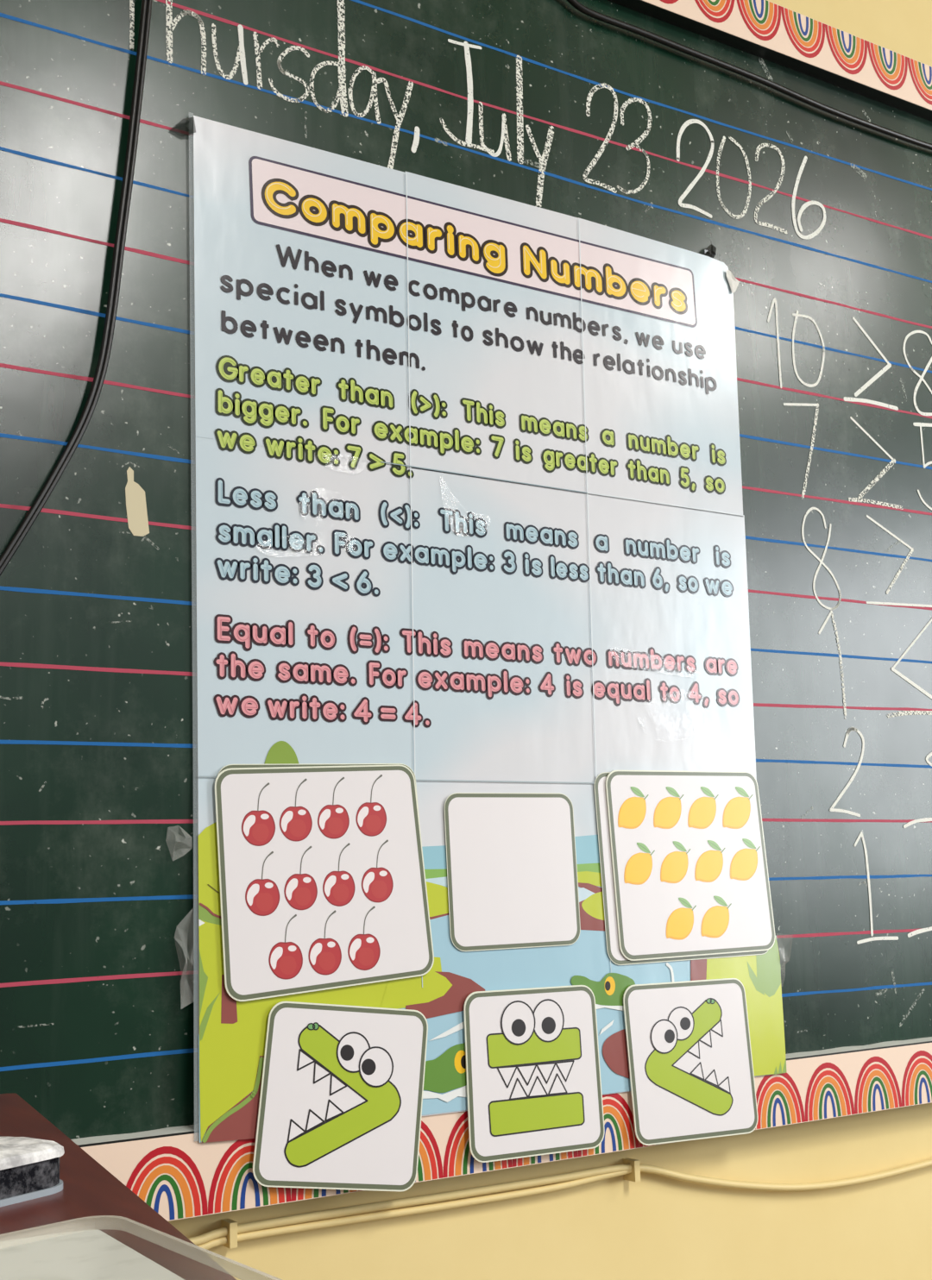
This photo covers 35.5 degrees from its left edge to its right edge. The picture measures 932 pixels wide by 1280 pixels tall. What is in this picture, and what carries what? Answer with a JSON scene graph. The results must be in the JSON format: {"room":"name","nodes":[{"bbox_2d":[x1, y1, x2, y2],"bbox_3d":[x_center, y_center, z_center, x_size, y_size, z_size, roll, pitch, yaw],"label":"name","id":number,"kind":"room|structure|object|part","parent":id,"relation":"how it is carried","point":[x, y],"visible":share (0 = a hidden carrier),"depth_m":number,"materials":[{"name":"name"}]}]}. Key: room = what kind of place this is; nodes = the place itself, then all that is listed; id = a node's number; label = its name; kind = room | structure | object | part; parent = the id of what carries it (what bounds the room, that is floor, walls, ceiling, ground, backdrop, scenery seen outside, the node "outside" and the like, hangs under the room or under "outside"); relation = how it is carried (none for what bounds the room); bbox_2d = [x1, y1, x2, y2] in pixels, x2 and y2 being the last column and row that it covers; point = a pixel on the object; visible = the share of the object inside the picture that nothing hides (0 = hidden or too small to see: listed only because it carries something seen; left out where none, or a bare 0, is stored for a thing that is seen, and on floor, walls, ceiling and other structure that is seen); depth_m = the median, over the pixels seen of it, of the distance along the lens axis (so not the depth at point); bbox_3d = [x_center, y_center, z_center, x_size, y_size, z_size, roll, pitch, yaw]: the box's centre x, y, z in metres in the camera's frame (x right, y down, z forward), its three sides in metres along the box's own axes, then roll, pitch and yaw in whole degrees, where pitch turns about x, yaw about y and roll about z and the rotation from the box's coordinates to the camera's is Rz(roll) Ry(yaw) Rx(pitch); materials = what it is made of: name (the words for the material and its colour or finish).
{"room":"elementary school classroom","nodes":[
{"label":"elementary school classroom","id":0,"kind":"room"},
{"bbox_2d":[168,0,931,1279],"bbox_3d":[0.433,-0.035,1.670,7.500,3.000,0.120,4,-11,-32],"label":"wall","id":1,"kind":"structure","parent":0,"point":[655,1226],"depth_m":1.35,"materials":[{"name":"yellow paint"}]},
{"bbox_2d":[0,0,931,1221],"bbox_3d":[0.091,-0.140,1.378,3.400,1.194,0.034,4,-11,-32],"label":"chalkboard","id":2,"kind":"object","parent":1,"relation":"attached to","point":[822,220],"depth_m":1.36,"materials":[{"name":"green"}]},
{"bbox_2d":[0,0,152,576],"bbox_3d":[-0.316,-0.279,1.130,0.157,0.589,0.004,4,-11,-32],"label":"power cord","id":3,"kind":"object","parent":2,"relation":"hanging from","point":[116,267],"visible":1,"depth_m":1.15,"materials":[{"name":"black rubber"}]},
{"bbox_2d":[193,115,786,1142],"bbox_3d":[0.041,-0.015,1.309,0.609,0.832,0.017,4,-11,-32],"label":"poster","id":4,"kind":"object","parent":2,"relation":"attached to","point":[469,517],"visible":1,"depth_m":1.29,"materials":[{"name":"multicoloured paper"}]},
{"bbox_2d":[169,117,195,137],"bbox_3d":[-0.237,-0.430,1.219,0.022,0.020,0.003,1,-10,-15],"label":"tape","id":5,"kind":"object","parent":4,"relation":"attached to","point":[186,126],"visible":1,"depth_m":1.22,"materials":[{"name":"black plastic"}]},
{"bbox_2d":[213,764,433,1001],"bbox_3d":[-0.111,0.191,1.172,0.190,0.184,0.012,4,-11,-32],"label":"card","id":6,"kind":"object","parent":4,"relation":"attached to","point":[323,883],"visible":1,"depth_m":1.17,"materials":[{"name":"white paper"}]},
{"bbox_2d":[252,1001,427,1191],"bbox_3d":[-0.095,0.357,1.139,0.158,0.152,0.010,4,-11,-32],"label":"card","id":7,"kind":"object","parent":4,"relation":"attached to","point":[341,1101],"visible":1,"depth_m":1.14,"materials":[{"name":"white paper"}]},
{"bbox_3d":[0.026,-0.369,1.376,0.500,0.064,0.001,4,-11,-32],"label":"heading panel","id":8,"kind":"part","parent":4,"relation":"part of","materials":[{"name":"pink"}]},
{"bbox_2d":[463,985,604,1162],"bbox_3d":[0.058,0.365,1.236,0.139,0.138,0.009,4,-11,-32],"label":"card","id":9,"kind":"object","parent":4,"relation":"attached to","point":[533,1081],"visible":1,"depth_m":1.23,"materials":[{"name":"white paper"}]},
{"bbox_2d":[622,978,758,1145],"bbox_3d":[0.206,0.382,1.327,0.146,0.141,0.009,4,-11,-32],"label":"card","id":10,"kind":"object","parent":4,"relation":"attached to","point":[691,1074],"visible":1,"depth_m":1.32,"materials":[{"name":"white paper"}]},
{"bbox_2d":[605,770,775,960],"bbox_3d":[0.214,0.210,1.377,0.192,0.174,0.011,4,-11,-32],"label":"card","id":11,"kind":"object","parent":4,"relation":"attached to","point":[689,862],"visible":1,"depth_m":1.37,"materials":[{"name":"white paper"}]},
{"bbox_2d":[726,269,739,293],"bbox_3d":[0.282,-0.378,1.539,0.019,0.026,0.002,4,-11,-32],"label":"tape","id":12,"kind":"object","parent":4,"relation":"attached to","point":[733,282],"visible":1,"depth_m":1.54,"materials":[{"name":"white paper"}]},
{"bbox_3d":[0.109,0.419,1.284,3.400,0.060,0.033,4,-11,-32],"label":"frame rail","id":13,"kind":"part","parent":2,"relation":"part of","materials":[{"name":"multicoloured"}]},
{"bbox_3d":[0.075,0.413,1.243,2.300,0.059,0.001,4,-11,-32],"label":"border strip","id":14,"kind":"part","parent":2,"relation":"part of","materials":[{"name":"multicoloured paper"}]},
{"bbox_2d":[704,244,715,257],"bbox_3d":[0.257,-0.409,1.531,0.017,0.013,0.007,4,-11,-32],"label":"tape","id":15,"kind":"object","parent":2,"relation":"attached to","point":[710,250],"visible":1,"depth_m":1.53,"materials":[{"name":"grey plastic"}]},
{"bbox_2d":[565,0,931,150],"bbox_3d":[0.645,-0.605,1.814,1.331,0.043,0.006,4,-11,-32],"label":"power cord","id":16,"kind":"object","parent":2,"relation":"attached to","point":[574,3],"visible":1,"depth_m":1.59,"materials":[{"name":"black rubber"}]},
{"bbox_3d":[0.073,-0.699,1.474,3.400,0.060,0.033,4,-11,-32],"label":"frame rail","id":17,"kind":"part","parent":2,"relation":"part of","materials":[{"name":"black"}]},
{"bbox_3d":[0.040,-0.706,1.433,2.300,0.059,0.001,4,-11,-32],"label":"border strip","id":18,"kind":"part","parent":2,"relation":"part of","materials":[{"name":"multicoloured paper"}]},
{"bbox_2d":[187,1157,931,1249],"bbox_3d":[0.152,0.494,1.307,0.940,0.059,0.016,4,-11,-32],"label":"cable","id":19,"kind":"object","parent":1,"relation":"attached to","point":[229,1233],"visible":0.91,"depth_m":1.22,"materials":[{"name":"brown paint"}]},
{"bbox_3d":[1.851,1.063,-0.718,7.500,0.050,5.016,4,-11,-32],"label":"floor","id":20,"kind":"structure","parent":0,"visible":0},
{"bbox_2d":[0,1093,236,1279],"bbox_3d":[-0.300,0.741,0.365,0.450,1.080,0.850,3,-11,-24],"label":"wooden desk","id":21,"kind":"object","parent":20,"relation":"on","point":[89,1189],"visible":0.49,"depth_m":0.58,"materials":[{"name":"red wood"}]},
{"bbox_2d":[0,1136,64,1207],"bbox_3d":[-0.224,0.215,0.568,0.048,0.021,0.151,-8,-11,32],"label":"eraser","id":22,"kind":"object","parent":21,"relation":"on","point":[29,1167],"visible":1,"depth_m":0.60,"materials":[{"name":"grey fabric"}]},
{"bbox_2d":[0,1215,282,1279],"bbox_3d":[-0.085,0.147,0.240,0.167,0.035,0.267,5,-12,-36],"label":"plastic tray","id":23,"kind":"object","parent":21,"relation":"on","point":[241,1271],"visible":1,"depth_m":0.38,"materials":[{"name":"white plastic"}]},
{"bbox_2d":[0,1229,184,1279],"bbox_3d":[-0.123,0.175,0.348,0.132,0.014,0.211,4,-11,-32],"label":"paper stack","id":24,"kind":"object","parent":23,"relation":"in","point":[92,1254],"visible":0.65,"depth_m":0.42,"materials":[{"name":"white paper"}]}
]}

